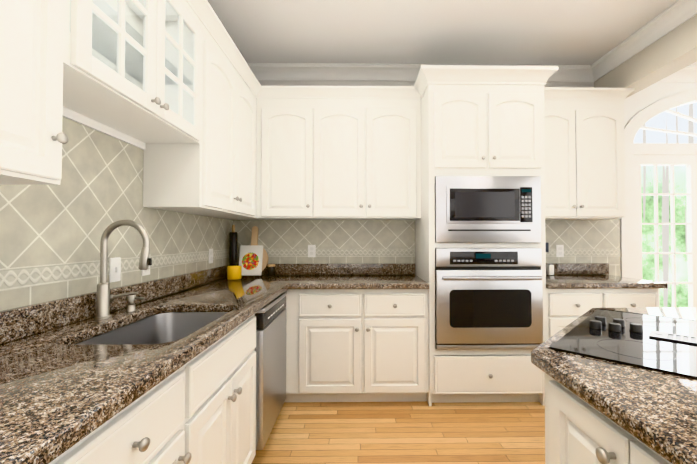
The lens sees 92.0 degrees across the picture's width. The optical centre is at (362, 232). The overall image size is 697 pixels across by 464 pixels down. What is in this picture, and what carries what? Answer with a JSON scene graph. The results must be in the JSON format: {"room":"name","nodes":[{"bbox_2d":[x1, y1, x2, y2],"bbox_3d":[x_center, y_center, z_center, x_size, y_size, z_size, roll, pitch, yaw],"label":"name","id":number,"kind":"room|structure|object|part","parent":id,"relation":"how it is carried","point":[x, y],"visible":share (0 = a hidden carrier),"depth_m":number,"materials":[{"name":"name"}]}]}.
{"room":"kitchen","nodes":[
{"label":"kitchen","id":0,"kind":"room"},
{"bbox_2d":[251,401,544,463],"bbox_3d":[2.090,1.301,0.178,6.700,0.100,6.080,0,-1,-1],"label":"floor","id":1,"kind":"structure","parent":0,"point":[416,432],"depth_m":2.15,"materials":[{"name":"brown wood"}]},
{"bbox_2d":[49,356,196,463],"bbox_3d":[-0.853,0.824,0.781,0.607,0.874,0.550,0,-1,-1],"label":"base cabinet","id":2,"kind":"object","parent":1,"relation":"on","point":[156,428],"depth_m":0.88,"materials":[{"name":"white paint"}]},
{"bbox_3d":[-0.559,0.509,0.808,0.019,0.164,0.485,0,-1,-1],"label":"drawer","id":3,"kind":"part","parent":2,"relation":"part of","materials":[{"name":"white paint"}]},
{"bbox_3d":[-0.532,0.509,0.808,0.033,0.031,0.031,0,-1,-1],"label":"knob","id":4,"kind":"part","parent":2,"relation":"part of","materials":[{"name":"silver metal"}]},
{"bbox_3d":[-0.559,0.883,0.802,0.019,0.543,0.485,0,-1,-1],"label":"door","id":5,"kind":"part","parent":2,"relation":"part of","materials":[{"name":"white paint"}]},
{"bbox_3d":[-0.535,0.680,1.013,0.033,0.031,0.031,0,-1,-1],"label":"knob","id":6,"kind":"part","parent":2,"relation":"part of","materials":[{"name":"silver metal"}]},
{"bbox_2d":[193,314,255,463],"bbox_3d":[-0.861,0.835,1.430,0.607,0.874,0.748,0,-1,-1],"label":"base cabinet","id":7,"kind":"object","parent":1,"relation":"on","point":[200,408],"depth_m":1.39,"materials":[{"name":"white paint"}]},
{"bbox_2d":[0,264,299,463],"bbox_3d":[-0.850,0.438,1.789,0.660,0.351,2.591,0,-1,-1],"label":"countertop","id":8,"kind":"structure","parent":7,"relation":"on","point":[73,371],"depth_m":1.03,"materials":[{"name":"stone"}]},
{"bbox_2d":[94,220,151,319],"bbox_3d":[-0.999,0.151,1.424,0.225,0.410,0.083,0,-1,-5],"label":"faucet","id":9,"kind":"object","parent":8,"relation":"on","point":[104,297],"visible":1,"depth_m":1.40,"materials":[{"name":"silver metal"}]},
{"bbox_3d":[-1.028,0.271,1.452,0.104,0.029,0.026,0,-1,-1],"label":"lever","id":10,"kind":"part","parent":9,"relation":"part of","materials":[{"name":"silver metal"}]},
{"bbox_2d":[125,295,144,311],"bbox_3d":[-1.039,0.321,1.537,0.081,0.073,0.042,0,-1,-1],"label":"soap dispenser","id":11,"kind":"object","parent":8,"relation":"on","point":[131,304],"visible":0.92,"depth_m":1.53,"materials":[{"name":"silver metal"}]},
{"bbox_2d":[75,312,227,344],"bbox_3d":[-0.806,0.501,1.373,0.460,0.210,0.690,0,-1,-1],"label":"sink","id":12,"kind":"object","parent":8,"relation":"in","point":[154,327],"depth_m":1.63,"materials":[{"name":"silver metal"}]},
{"bbox_2d":[229,225,237,265],"bbox_3d":[-1.122,0.156,2.919,0.066,0.449,0.066,0,-1,-1],"label":"rolling pin","id":13,"kind":"object","parent":8,"relation":"on","point":[233,234],"visible":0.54,"depth_m":2.89,"materials":[{"name":"brown"}]},
{"bbox_2d":[227,266,241,279],"bbox_3d":[-1.045,0.325,2.743,0.110,0.104,0.110,0,-1,-1],"label":"cup","id":14,"kind":"object","parent":8,"relation":"on","point":[234,272],"visible":1,"depth_m":2.70,"materials":[{"name":"yellow ceramic"}]},
{"bbox_2d":[239,245,262,275],"bbox_3d":[-0.986,0.245,2.966,0.197,0.264,0.084,0,-1,-1],"label":"cookbook","id":15,"kind":"object","parent":8,"relation":"on","point":[250,259],"visible":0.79,"depth_m":2.96,"materials":[{"name":"white paper"}]},
{"bbox_2d":[239,226,267,270],"bbox_3d":[-0.973,0.155,3.017,0.260,0.430,0.085,0,-1,-1],"label":"cutting board","id":16,"kind":"object","parent":8,"relation":"on","point":[254,237],"visible":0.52,"depth_m":3.02,"materials":[{"name":"beige wood"}]},
{"bbox_2d":[267,264,274,275],"bbox_3d":[-0.813,0.332,2.995,0.070,0.098,0.070,0,-1,-1],"label":"spice jar","id":17,"kind":"object","parent":8,"relation":"on","point":[271,270],"visible":0.96,"depth_m":2.97,"materials":[{"name":"grey"}]},
{"bbox_3d":[-0.565,0.890,1.248,0.019,0.543,0.347,0,-1,-1],"label":"door","id":18,"kind":"part","parent":7,"relation":"part of","materials":[{"name":"white paint"}]},
{"bbox_3d":[-0.567,0.520,1.430,0.019,0.164,0.700,0,-1,-1],"label":"drawer","id":19,"kind":"part","parent":7,"relation":"part of","materials":[{"name":"white paint"}]},
{"bbox_3d":[-0.540,0.686,1.395,0.033,0.031,0.031,0,-1,-1],"label":"knob","id":20,"kind":"part","parent":7,"relation":"part of","materials":[{"name":"silver metal"}]},
{"bbox_3d":[-0.541,0.687,1.461,0.033,0.031,0.031,0,-1,-1],"label":"knob","id":21,"kind":"part","parent":7,"relation":"part of","materials":[{"name":"silver metal"}]},
{"bbox_3d":[-0.569,0.896,1.601,0.019,0.543,0.347,0,-1,-1],"label":"door","id":22,"kind":"part","parent":7,"relation":"part of","materials":[{"name":"white paint"}]},
{"bbox_2d":[255,291,286,449],"bbox_3d":[-0.830,0.849,2.107,0.592,0.868,0.592,0,-1,-1],"label":"dishwasher","id":23,"kind":"object","parent":1,"relation":"on","point":[271,322],"visible":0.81,"depth_m":1.95,"materials":[{"name":"silver metal"}]},
{"bbox_3d":[-0.561,0.429,2.117,0.054,0.028,0.592,0,-1,-1],"label":"handle","id":24,"kind":"part","parent":23,"relation":"part of","materials":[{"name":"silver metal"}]},
{"bbox_2d":[285,289,300,401],"bbox_3d":[-0.828,0.856,2.740,0.709,0.874,0.670,0,-1,-1],"label":"base cabinet","id":25,"kind":"object","parent":1,"relation":"on","point":[293,297],"depth_m":2.49,"materials":[{"name":"white paint"}]},
{"bbox_2d":[301,289,428,401],"bbox_3d":[0.007,0.857,2.782,0.961,0.874,0.607,0,-1,-1],"label":"base cabinet","id":26,"kind":"object","parent":1,"relation":"on","point":[357,345],"depth_m":2.48,"materials":[{"name":"white paint"}]},
{"bbox_3d":[-0.240,0.537,2.490,0.458,0.164,0.019,0,-1,-1],"label":"drawer","id":27,"kind":"part","parent":26,"relation":"part of","materials":[{"name":"white paint"}]},
{"bbox_3d":[-0.240,0.910,2.484,0.458,0.543,0.019,0,-1,-1],"label":"door","id":28,"kind":"part","parent":26,"relation":"part of","materials":[{"name":"white paint"}]},
{"bbox_2d":[292,263,428,288],"bbox_3d":[-0.023,0.349,2.776,1.020,0.140,0.641,0,-1,-1],"label":"countertop","id":29,"kind":"structure","parent":26,"relation":"on","point":[366,275],"depth_m":2.92,"materials":[{"name":"stone"}]},
{"bbox_3d":[0.237,0.537,2.496,0.453,0.164,0.019,0,-1,-1],"label":"drawer","id":30,"kind":"part","parent":26,"relation":"part of","materials":[{"name":"white paint"}]},
{"bbox_3d":[0.237,0.911,2.490,0.453,0.543,0.019,0,-1,-1],"label":"door","id":31,"kind":"part","parent":26,"relation":"part of","materials":[{"name":"white paint"}]},
{"bbox_2d":[414,65,557,405],"bbox_3d":[0.925,0.041,2.774,1.006,2.506,0.676,0,-1,-1],"label":"tall cabinet","id":32,"kind":"object","parent":1,"relation":"on","point":[482,120],"visible":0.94,"depth_m":2.50,"materials":[{"name":"white paint"}]},
{"bbox_3d":[0.722,-0.761,2.504,0.388,0.560,0.019,0,-1,-1],"label":"door","id":33,"kind":"part","parent":32,"relation":"part of","materials":[{"name":"white paint"}]},
{"bbox_3d":[0.929,0.881,2.500,0.784,0.046,0.020,0,-1,-1],"label":"rail","id":34,"kind":"part","parent":32,"relation":"part of","materials":[{"name":"white paint"}]},
{"bbox_3d":[0.929,-1.088,2.532,0.784,0.085,0.020,0,-1,-1],"label":"rail","id":35,"kind":"part","parent":32,"relation":"part of","materials":[{"name":"white paint"}]},
{"bbox_3d":[0.928,-1.162,2.615,1.006,0.106,0.320,0,-1,-1],"label":"crown","id":36,"kind":"part","parent":32,"relation":"part of","materials":[{"name":"white paint"}]},
{"bbox_3d":[0.929,-0.448,2.522,0.784,0.055,0.020,0,-1,-1],"label":"rail","id":37,"kind":"part","parent":32,"relation":"part of","materials":[{"name":"white paint"}]},
{"bbox_3d":[0.929,0.095,2.513,0.784,0.036,0.020,0,-1,-1],"label":"rail","id":38,"kind":"part","parent":32,"relation":"part of","materials":[{"name":"white paint"}]},
{"bbox_2d":[435,176,540,242],"bbox_3d":[0.925,-0.167,2.769,0.778,0.492,0.616,0,-1,-1],"label":"microwave","id":39,"kind":"object","parent":32,"relation":"in","point":[487,209],"visible":1,"depth_m":2.47,"materials":[{"name":"silver metal"}]},
{"bbox_2d":[435,248,542,349],"bbox_3d":[0.926,0.489,2.730,0.778,0.740,0.673,0,-1,-1],"label":"wall oven","id":40,"kind":"object","parent":32,"relation":"in","point":[488,298],"visible":0.96,"depth_m":2.45,"materials":[{"name":"silver metal"}]},
{"bbox_2d":[476,254,490,257],"bbox_3d":[0.884,0.171,2.464,0.110,0.035,0.001,0,-1,-1],"label":"clock","id":41,"kind":"object","parent":40,"relation":"on","point":[477,255],"depth_m":2.46,"materials":[{"name":"teal glass"}]},
{"bbox_3d":[0.931,1.046,2.477,0.806,0.275,0.019,0,-1,-1],"label":"drawer","id":42,"kind":"part","parent":32,"relation":"part of","materials":[{"name":"white paint"}]},
{"bbox_3d":[1.137,-0.761,2.510,0.393,0.560,0.019,0,-1,-1],"label":"door","id":43,"kind":"part","parent":32,"relation":"part of","materials":[{"name":"white paint"}]},
{"bbox_2d":[546,288,658,339],"bbox_3d":[1.793,0.857,2.789,0.863,0.874,0.641,0,-1,-1],"label":"base cabinet","id":44,"kind":"object","parent":1,"relation":"on","point":[565,307],"visible":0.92,"depth_m":2.51,"materials":[{"name":"white paint"}]},
{"bbox_3d":[1.591,0.911,2.508,0.395,0.543,0.019,0,-1,-1],"label":"door","id":45,"kind":"part","parent":44,"relation":"part of","materials":[{"name":"white paint"}]},
{"bbox_3d":[1.591,0.537,2.514,0.395,0.164,0.019,0,-1,-1],"label":"drawer","id":46,"kind":"part","parent":44,"relation":"part of","materials":[{"name":"white paint"}]},
{"bbox_2d":[546,263,666,288],"bbox_3d":[1.819,0.349,2.802,0.912,0.140,0.639,0,-1,-1],"label":"countertop","id":47,"kind":"structure","parent":44,"relation":"on","point":[580,276],"depth_m":2.71,"materials":[{"name":"stone"}]},
{"bbox_2d":[546,264,553,274],"bbox_3d":[1.696,0.331,3.042,0.044,0.102,0.055,0,-1,-1],"label":"canister","id":48,"kind":"object","parent":47,"relation":"on","point":[549,269],"visible":0.98,"depth_m":3.02,"materials":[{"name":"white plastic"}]},
{"bbox_3d":[2.006,0.538,2.520,0.395,0.164,0.019,0,-1,-1],"label":"drawer","id":49,"kind":"part","parent":44,"relation":"part of","materials":[{"name":"white paint"}]},
{"bbox_2d":[545,373,670,463],"bbox_3d":[1.235,0.819,0.449,1.493,0.874,2.260,0,-1,-1],"label":"kitchen island","id":50,"kind":"object","parent":1,"relation":"on","point":[578,430],"visible":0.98,"depth_m":0.80,"materials":[{"name":"white paint"}]},
{"bbox_3d":[0.527,0.782,0.793,0.019,0.745,0.275,0,-1,-1],"label":"door","id":51,"kind":"part","parent":50,"relation":"part of","materials":[{"name":"white paint"}]},
{"bbox_3d":[0.501,0.460,0.693,0.033,0.031,0.031,0,-1,-1],"label":"knob","id":52,"kind":"part","parent":50,"relation":"part of","materials":[{"name":"silver metal"}]},
{"bbox_2d":[531,307,696,463],"bbox_3d":[1.261,0.361,0.457,1.510,0.040,2.330,0,-1,-1],"label":"island countertop","id":53,"kind":"structure","parent":50,"relation":"on","point":[656,411],"depth_m":0.73,"materials":[{"name":"stone"}]},
{"bbox_2d":[549,309,696,379],"bbox_3d":[1.019,0.336,1.098,0.536,0.032,0.765,-1,-1,44],"label":"cooktop","id":54,"kind":"object","parent":53,"relation":"in","point":[664,344],"visible":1,"depth_m":1.07,"materials":[{"name":"black glass"}]},
{"bbox_3d":[0.850,0.335,1.228,0.039,0.025,0.039,0,-1,-1],"label":"knob","id":55,"kind":"part","parent":54,"relation":"part of","materials":[{"name":"black plastic"}]},
{"bbox_3d":[0.913,0.336,1.292,0.039,0.025,0.039,0,-1,-1],"label":"knob","id":56,"kind":"part","parent":54,"relation":"part of","materials":[{"name":"black plastic"}]},
{"bbox_3d":[0.891,0.334,1.188,0.039,0.025,0.039,0,-1,-1],"label":"knob","id":57,"kind":"part","parent":54,"relation":"part of","materials":[{"name":"black plastic"}]},
{"bbox_3d":[0.954,0.335,1.253,0.039,0.025,0.039,0,-1,-1],"label":"knob","id":58,"kind":"part","parent":54,"relation":"part of","materials":[{"name":"black plastic"}]},
{"bbox_3d":[0.962,0.334,1.182,0.039,0.025,0.039,0,-1,-1],"label":"knob","id":59,"kind":"part","parent":54,"relation":"part of","materials":[{"name":"black plastic"}]},
{"bbox_2d":[649,331,696,344],"bbox_3d":[1.087,0.342,1.032,0.287,0.007,0.287,0,-1,-1],"label":"vent","id":60,"kind":"object","parent":54,"relation":"attached to","point":[663,337],"depth_m":1.10,"materials":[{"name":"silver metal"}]},
{"bbox_3d":[0.531,0.776,0.431,0.019,0.745,0.440,0,-1,-1],"label":"door","id":61,"kind":"part","parent":50,"relation":"part of","materials":[{"name":"white paint"}]},
{"bbox_2d":[258,80,630,126],"bbox_3d":[0.660,-0.115,3.173,3.720,2.830,0.100,0,-1,-1],"label":"wall","id":62,"kind":"structure","parent":0,"point":[368,83],"depth_m":3.14,"materials":[{"name":"white paint"}]},
{"bbox_2d":[260,84,315,219],"bbox_3d":[-0.650,-0.661,2.943,0.470,1.085,0.318,0,-1,-1],"label":"upper cabinet","id":63,"kind":"object","parent":62,"relation":"attached to","point":[287,113],"depth_m":2.79,"materials":[{"name":"white paint"}]},
{"bbox_3d":[-0.630,-0.586,2.793,0.420,0.905,0.019,0,-1,-1],"label":"door","id":64,"kind":"part","parent":63,"relation":"part of","materials":[{"name":"white paint"}]},
{"bbox_3d":[-0.178,-1.188,1.284,1.372,0.085,3.070,0,-1,-1],"label":"crown","id":65,"kind":"part","parent":63,"relation":"part of","materials":[{"name":"white paint"}]},
{"bbox_2d":[316,86,420,219],"bbox_3d":[0.035,-0.661,2.952,0.900,1.085,0.318,0,-1,-1],"label":"upper cabinet","id":66,"kind":"object","parent":62,"relation":"attached to","point":[368,138],"depth_m":2.80,"materials":[{"name":"white paint"}]},
{"bbox_3d":[-0.195,-0.586,2.799,0.420,0.905,0.019,0,-1,-1],"label":"door","id":67,"kind":"part","parent":66,"relation":"part of","materials":[{"name":"white paint"}]},
{"bbox_3d":[0.240,-0.585,2.805,0.420,0.905,0.019,0,-1,-1],"label":"door","id":68,"kind":"part","parent":66,"relation":"part of","materials":[{"name":"white paint"}]},
{"bbox_2d":[247,63,590,81],"bbox_3d":[0.497,-1.474,3.098,3.150,0.115,0.090,0,-1,-1],"label":"crown molding","id":69,"kind":"structure","parent":62,"relation":"attached to","point":[262,71],"depth_m":3.10,"materials":[{"name":"white wood"}]},
{"bbox_2d":[233,219,619,248],"bbox_3d":[0.605,-0.176,3.119,3.592,0.650,0.008,0,-1,-1],"label":"wall tile","id":70,"kind":"structure","parent":62,"relation":"attached to","point":[400,234],"depth_m":3.10,"materials":[{"name":"beige tile"}]},
{"bbox_2d":[237,249,620,256],"bbox_3d":[0.605,0.185,3.111,3.592,0.072,0.011,0,-1,-1],"label":"tile border","id":71,"kind":"object","parent":62,"relation":"attached to","point":[388,252],"depth_m":3.10,"materials":[{"name":"beige tile"}]},
{"bbox_2d":[308,245,315,256],"bbox_3d":[-0.467,0.169,3.087,0.070,0.114,0.009,0,-1,-1],"label":"electrical outlet","id":72,"kind":"object","parent":71,"relation":"attached to","point":[311,250],"visible":1,"depth_m":3.09,"materials":[{"name":"white plastic"}]},
{"bbox_2d":[545,242,548,251],"bbox_3d":[1.696,0.136,3.117,0.054,0.090,0.008,0,-1,-1],"label":"keypad","id":73,"kind":"object","parent":71,"relation":"attached to","point":[547,246],"visible":0.52,"depth_m":3.11,"materials":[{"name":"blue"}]},
{"bbox_2d":[556,245,563,256],"bbox_3d":[1.831,0.169,3.118,0.070,0.114,0.009,0,-1,-1],"label":"electrical outlet","id":74,"kind":"object","parent":71,"relation":"attached to","point":[559,250],"visible":1,"depth_m":3.12,"materials":[{"name":"white plastic"}]},
{"bbox_2d":[237,256,620,275],"bbox_3d":[0.605,0.323,3.111,3.592,0.203,0.008,0,-1,-1],"label":"wall tile","id":75,"kind":"structure","parent":62,"relation":"attached to","point":[614,265],"depth_m":3.10,"materials":[{"name":"beige tile"}]},
{"bbox_2d":[544,87,634,219],"bbox_3d":[1.813,-0.661,2.960,0.906,1.085,0.351,0,-1,-1],"label":"upper cabinet","id":76,"kind":"object","parent":62,"relation":"attached to","point":[584,154],"visible":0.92,"depth_m":2.82,"materials":[{"name":"white paint"}]},
{"bbox_3d":[1.587,-0.585,2.823,0.395,0.905,0.019,0,-1,-1],"label":"door","id":77,"kind":"part","parent":76,"relation":"part of","materials":[{"name":"white paint"}]},
{"bbox_3d":[1.813,-1.161,2.968,0.904,0.085,0.350,0,-1,-1],"label":"crown","id":78,"kind":"part","parent":76,"relation":"part of","materials":[{"name":"white paint"}]},
{"bbox_3d":[1.992,-0.585,2.828,0.395,0.905,0.019,0,-1,-1],"label":"door","id":79,"kind":"part","parent":76,"relation":"part of","materials":[{"name":"white paint"}]},
{"bbox_2d":[587,0,696,81],"bbox_3d":[2.169,-1.521,0.225,0.090,0.115,5.880,0,-1,-1],"label":"crown molding","id":80,"kind":"structure","parent":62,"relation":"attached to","point":[676,14],"depth_m":2.54,"materials":[{"name":"white wood"}]},
{"bbox_2d":[620,143,696,307],"bbox_3d":[3.762,0.231,3.193,2.715,2.140,0.112,0,-1,-1],"label":"window","id":81,"kind":"structure","parent":62,"relation":"in","point":[627,249],"depth_m":3.17,"materials":[{"name":"white wood"}]},
{"bbox_3d":[2.575,0.283,3.187,0.110,2.035,0.050,0,-1,-1],"label":"window trim stile","id":82,"kind":"part","parent":81,"relation":"part of","materials":[{"name":"white wood"}]},
{"bbox_3d":[2.790,0.196,3.191,0.015,1.680,0.030,0,-1,-1],"label":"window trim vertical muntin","id":83,"kind":"part","parent":81,"relation":"part of","materials":[{"name":"white wood"}]},
{"bbox_3d":[2.870,-0.364,3.201,0.480,0.015,0.030,0,-1,-1],"label":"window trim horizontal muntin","id":84,"kind":"part","parent":81,"relation":"part of","materials":[{"name":"white wood"}]},
{"bbox_3d":[2.870,0.196,3.192,0.480,0.015,0.030,0,-1,-1],"label":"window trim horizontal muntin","id":85,"kind":"part","parent":81,"relation":"part of","materials":[{"name":"white wood"}]},
{"bbox_3d":[2.870,-0.084,3.197,0.480,0.015,0.030,0,-1,-1],"label":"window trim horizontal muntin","id":86,"kind":"part","parent":81,"relation":"part of","materials":[{"name":"white wood"}]},
{"bbox_3d":[2.950,0.196,3.193,0.015,1.680,0.030,0,-1,-1],"label":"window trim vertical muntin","id":87,"kind":"part","parent":81,"relation":"part of","materials":[{"name":"white wood"}]},
{"bbox_3d":[2.870,0.476,3.188,0.480,0.015,0.030,0,-1,-1],"label":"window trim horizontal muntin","id":88,"kind":"part","parent":81,"relation":"part of","materials":[{"name":"white wood"}]},
{"bbox_3d":[3.165,0.283,3.195,0.110,2.035,0.050,0,-1,-1],"label":"window trim stile","id":89,"kind":"part","parent":81,"relation":"part of","materials":[{"name":"white wood"}]},
{"bbox_2d":[641,155,690,165],"bbox_3d":[2.870,-0.689,3.207,0.480,0.090,0.050,0,-1,-1],"label":"trim","id":90,"kind":"structure","parent":62,"relation":"attached to","point":[666,160],"depth_m":3.18,"materials":[{"name":"white wood"}]},
{"bbox_2d":[656,66,696,82],"bbox_3d":[3.840,-1.473,3.143,2.730,0.115,0.090,0,-1,-1],"label":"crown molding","id":91,"kind":"structure","parent":62,"relation":"attached to","point":[687,74],"depth_m":3.08,"materials":[{"name":"white wood"}]},
{"bbox_2d":[207,0,696,65],"bbox_3d":[2.090,-1.629,0.226,6.700,0.100,6.080,0,-1,-1],"label":"ceiling","id":92,"kind":"structure","parent":0,"point":[544,32],"depth_m":2.55,"materials":[{"name":"white paint"}]},
{"bbox_2d":[594,14,696,98],"bbox_3d":[2.305,-1.413,0.226,0.180,0.330,5.880,0,-1,-1],"label":"wall","id":93,"kind":"structure","parent":0,"point":[669,53],"depth_m":2.52,"materials":[{"name":"beige paint"}]},
{"bbox_2d":[630,83,696,118],"bbox_3d":[3.820,-1.174,3.233,2.600,0.710,0.100,0,-1,-1],"label":"arch","id":94,"kind":"object","parent":93,"relation":"attached to","point":[641,100],"visible":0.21,"depth_m":3.17,"materials":[{"name":"white"}]},
{"bbox_2d":[624,88,696,144],"bbox_3d":[3.820,-1.127,3.171,2.830,0.615,0.022,0,-1,-1],"label":"arch","id":95,"kind":"object","parent":94,"relation":"attached to","point":[636,123],"visible":0.88,"depth_m":3.15,"materials":[{"name":"white"}]},
{"bbox_2d":[640,126,696,136],"bbox_3d":[2.964,-0.962,3.213,0.701,0.104,0.030,0,-1,-1],"label":"bar","id":96,"kind":"object","parent":94,"relation":"attached to","point":[668,131],"visible":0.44,"depth_m":3.20,"materials":[{"name":"white wood"}]},
{"bbox_2d":[665,109,696,122],"bbox_3d":[3.167,-1.080,3.217,0.538,0.200,0.030,0,-1,-1],"label":"bar","id":97,"kind":"object","parent":94,"relation":"attached to","point":[681,115],"visible":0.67,"depth_m":3.21,"materials":[{"name":"white wood"}]},
{"bbox_3d":[-1.210,-0.164,0.158,0.100,2.830,6.080,0,-1,-1],"label":"wall","id":98,"kind":"structure","parent":0,"visible":0},
{"bbox_2d":[0,0,83,184],"bbox_3d":[-0.997,-0.691,0.670,0.319,1.100,0.632,0,-1,-1],"label":"upper cabinet","id":99,"kind":"object","parent":98,"relation":"attached to","point":[42,41],"depth_m":0.88,"materials":[{"name":"white paint"}]},
{"bbox_3d":[-0.847,-0.616,0.663,0.019,0.930,0.575,0,-1,-1],"label":"door","id":100,"kind":"part","parent":99,"relation":"part of","materials":[{"name":"white paint"}]},
{"bbox_3d":[-0.824,-0.257,0.915,0.033,0.031,0.031,0,-1,-1],"label":"knob","id":101,"kind":"part","parent":99,"relation":"part of","materials":[{"name":"silver metal"}]},
{"bbox_3d":[-1.011,-0.824,0.979,0.300,0.627,0.019,0,-1,-1],"label":"glass","id":102,"kind":"part","parent":99,"relation":"part of","materials":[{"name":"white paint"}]},
{"bbox_3d":[-1.162,-0.817,1.384,0.008,0.627,0.796,0,-1,-1],"label":"glass","id":103,"kind":"part","parent":99,"relation":"part of","materials":[{"name":"white"}]},
{"bbox_3d":[-0.854,-0.520,1.183,0.019,0.057,0.275,0,-1,-1],"label":"glassdoor rail","id":104,"kind":"part","parent":99,"relation":"part of","materials":[{"name":"white paint"}]},
{"bbox_3d":[-0.854,-0.786,1.188,0.003,0.484,0.283,0,-1,-1],"label":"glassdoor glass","id":105,"kind":"part","parent":99,"relation":"part of","materials":[{"name":"clear glass"}]},
{"bbox_3d":[-0.829,-0.529,1.350,0.033,0.031,0.031,0,-1,-1],"label":"glassdoor knob","id":106,"kind":"part","parent":99,"relation":"part of","materials":[{"name":"silver metal"}]},
{"bbox_2d":[0,249,228,290],"bbox_3d":[-1.173,0.160,1.549,0.011,0.072,3.072,0,-1,-1],"label":"tile border","id":107,"kind":"object","parent":98,"relation":"attached to","point":[19,277],"depth_m":1.36,"materials":[{"name":"beige tile"}]},
{"bbox_2d":[109,257,120,282],"bbox_3d":[-1.160,0.174,1.583,0.016,0.114,0.070,0,-1,-1],"label":"outlet","id":108,"kind":"object","parent":107,"relation":"attached to","point":[115,269],"visible":1,"depth_m":1.58,"materials":[{"name":"white plastic"}]},
{"bbox_2d":[141,255,149,275],"bbox_3d":[-1.166,0.173,1.813,0.008,0.114,0.070,0,-1,-1],"label":"electrical outlet","id":109,"kind":"object","parent":107,"relation":"attached to","point":[145,272],"visible":0.27,"depth_m":1.81,"materials":[{"name":"white plastic"}]},
{"bbox_2d":[209,248,212,263],"bbox_3d":[-1.177,0.181,2.613,0.008,0.114,0.070,0,-1,-1],"label":"electrical outlet","id":110,"kind":"object","parent":107,"relation":"attached to","point":[210,255],"visible":1,"depth_m":2.60,"materials":[{"name":"white plastic"}]},
{"bbox_2d":[0,257,228,310],"bbox_3d":[-1.175,0.297,1.547,0.008,0.203,3.072,0,-1,-1],"label":"wall tile","id":111,"kind":"structure","parent":98,"relation":"attached to","point":[16,298],"depth_m":1.39,"materials":[{"name":"beige tile"}]},
{"bbox_2d":[0,117,232,268],"bbox_3d":[-1.175,-0.201,1.555,0.008,0.650,3.072,0,-1,-1],"label":"wall tile","id":112,"kind":"structure","parent":98,"relation":"attached to","point":[84,204],"depth_m":1.45,"materials":[{"name":"beige tile"}]},
{"bbox_2d":[136,0,259,219],"bbox_3d":[-1.018,-0.673,2.252,0.319,1.085,0.939,0,-1,-1],"label":"upper cabinet","id":113,"kind":"object","parent":98,"relation":"attached to","point":[192,108],"depth_m":1.80,"materials":[{"name":"white paint"}]},
{"bbox_2d":[69,0,191,84],"bbox_3d":[-1.027,-0.795,1.386,0.262,0.008,0.795,0,-1,-1],"label":"glass shelf","id":114,"kind":"object","parent":113,"relation":"attached to","point":[126,72],"depth_m":1.51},
{"bbox_3d":[-1.016,-0.494,1.381,0.300,0.019,0.834,0,-1,-1],"label":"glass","id":115,"kind":"part","parent":113,"relation":"part of","materials":[{"name":"white paint"}]},
{"bbox_3d":[-1.016,-1.140,1.392,0.300,0.019,0.834,0,-1,-1],"label":"glass","id":116,"kind":"part","parent":113,"relation":"part of","materials":[{"name":"glass"}]},
{"bbox_3d":[-0.830,-0.528,1.410,0.033,0.031,0.031,0,-1,-1],"label":"glassdoor knob","id":117,"kind":"part","parent":113,"relation":"part of","materials":[{"name":"silver metal"}]},
{"bbox_3d":[-0.859,-0.514,1.576,0.019,0.057,0.275,0,-1,-1],"label":"glassdoor rail","id":118,"kind":"part","parent":113,"relation":"part of","materials":[{"name":"white paint"}]},
{"bbox_3d":[-0.859,-0.780,1.580,0.003,0.484,0.283,0,-1,-1],"label":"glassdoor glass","id":119,"kind":"part","parent":113,"relation":"part of","materials":[{"name":"clear glass"}]},
{"bbox_3d":[-0.859,-1.046,1.585,0.019,0.057,0.275,0,-1,-1],"label":"glassdoor rail","id":120,"kind":"part","parent":113,"relation":"part of","materials":[{"name":"white paint"}]},
{"bbox_3d":[-1.022,-0.810,1.794,0.300,0.627,0.019,0,-1,-1],"label":"glass","id":121,"kind":"part","parent":113,"relation":"part of","materials":[{"name":"clear glass"}]},
{"bbox_3d":[-0.876,-1.102,1.393,0.019,0.056,0.796,0,-1,-1],"label":"glass rail","id":122,"kind":"part","parent":113,"relation":"part of","materials":[{"name":"white paint"}]},
{"bbox_3d":[-0.865,-0.598,2.055,0.019,0.905,0.440,0,-1,-1],"label":"door","id":123,"kind":"part","parent":113,"relation":"part of","materials":[{"name":"white paint"}]},
{"bbox_3d":[-0.871,-0.590,2.502,0.019,0.905,0.440,0,-1,-1],"label":"door","id":124,"kind":"part","parent":113,"relation":"part of","materials":[{"name":"white paint"}]},
{"label":"outside","id":125,"kind":"structure","parent":0,"visible":0},
{"bbox_2d":[634,102,696,306],"bbox_3d":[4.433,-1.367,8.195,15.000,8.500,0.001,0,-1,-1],"label":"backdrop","id":126,"kind":"structure","parent":125,"point":[666,120],"depth_m":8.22,"materials":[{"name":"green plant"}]}
]}

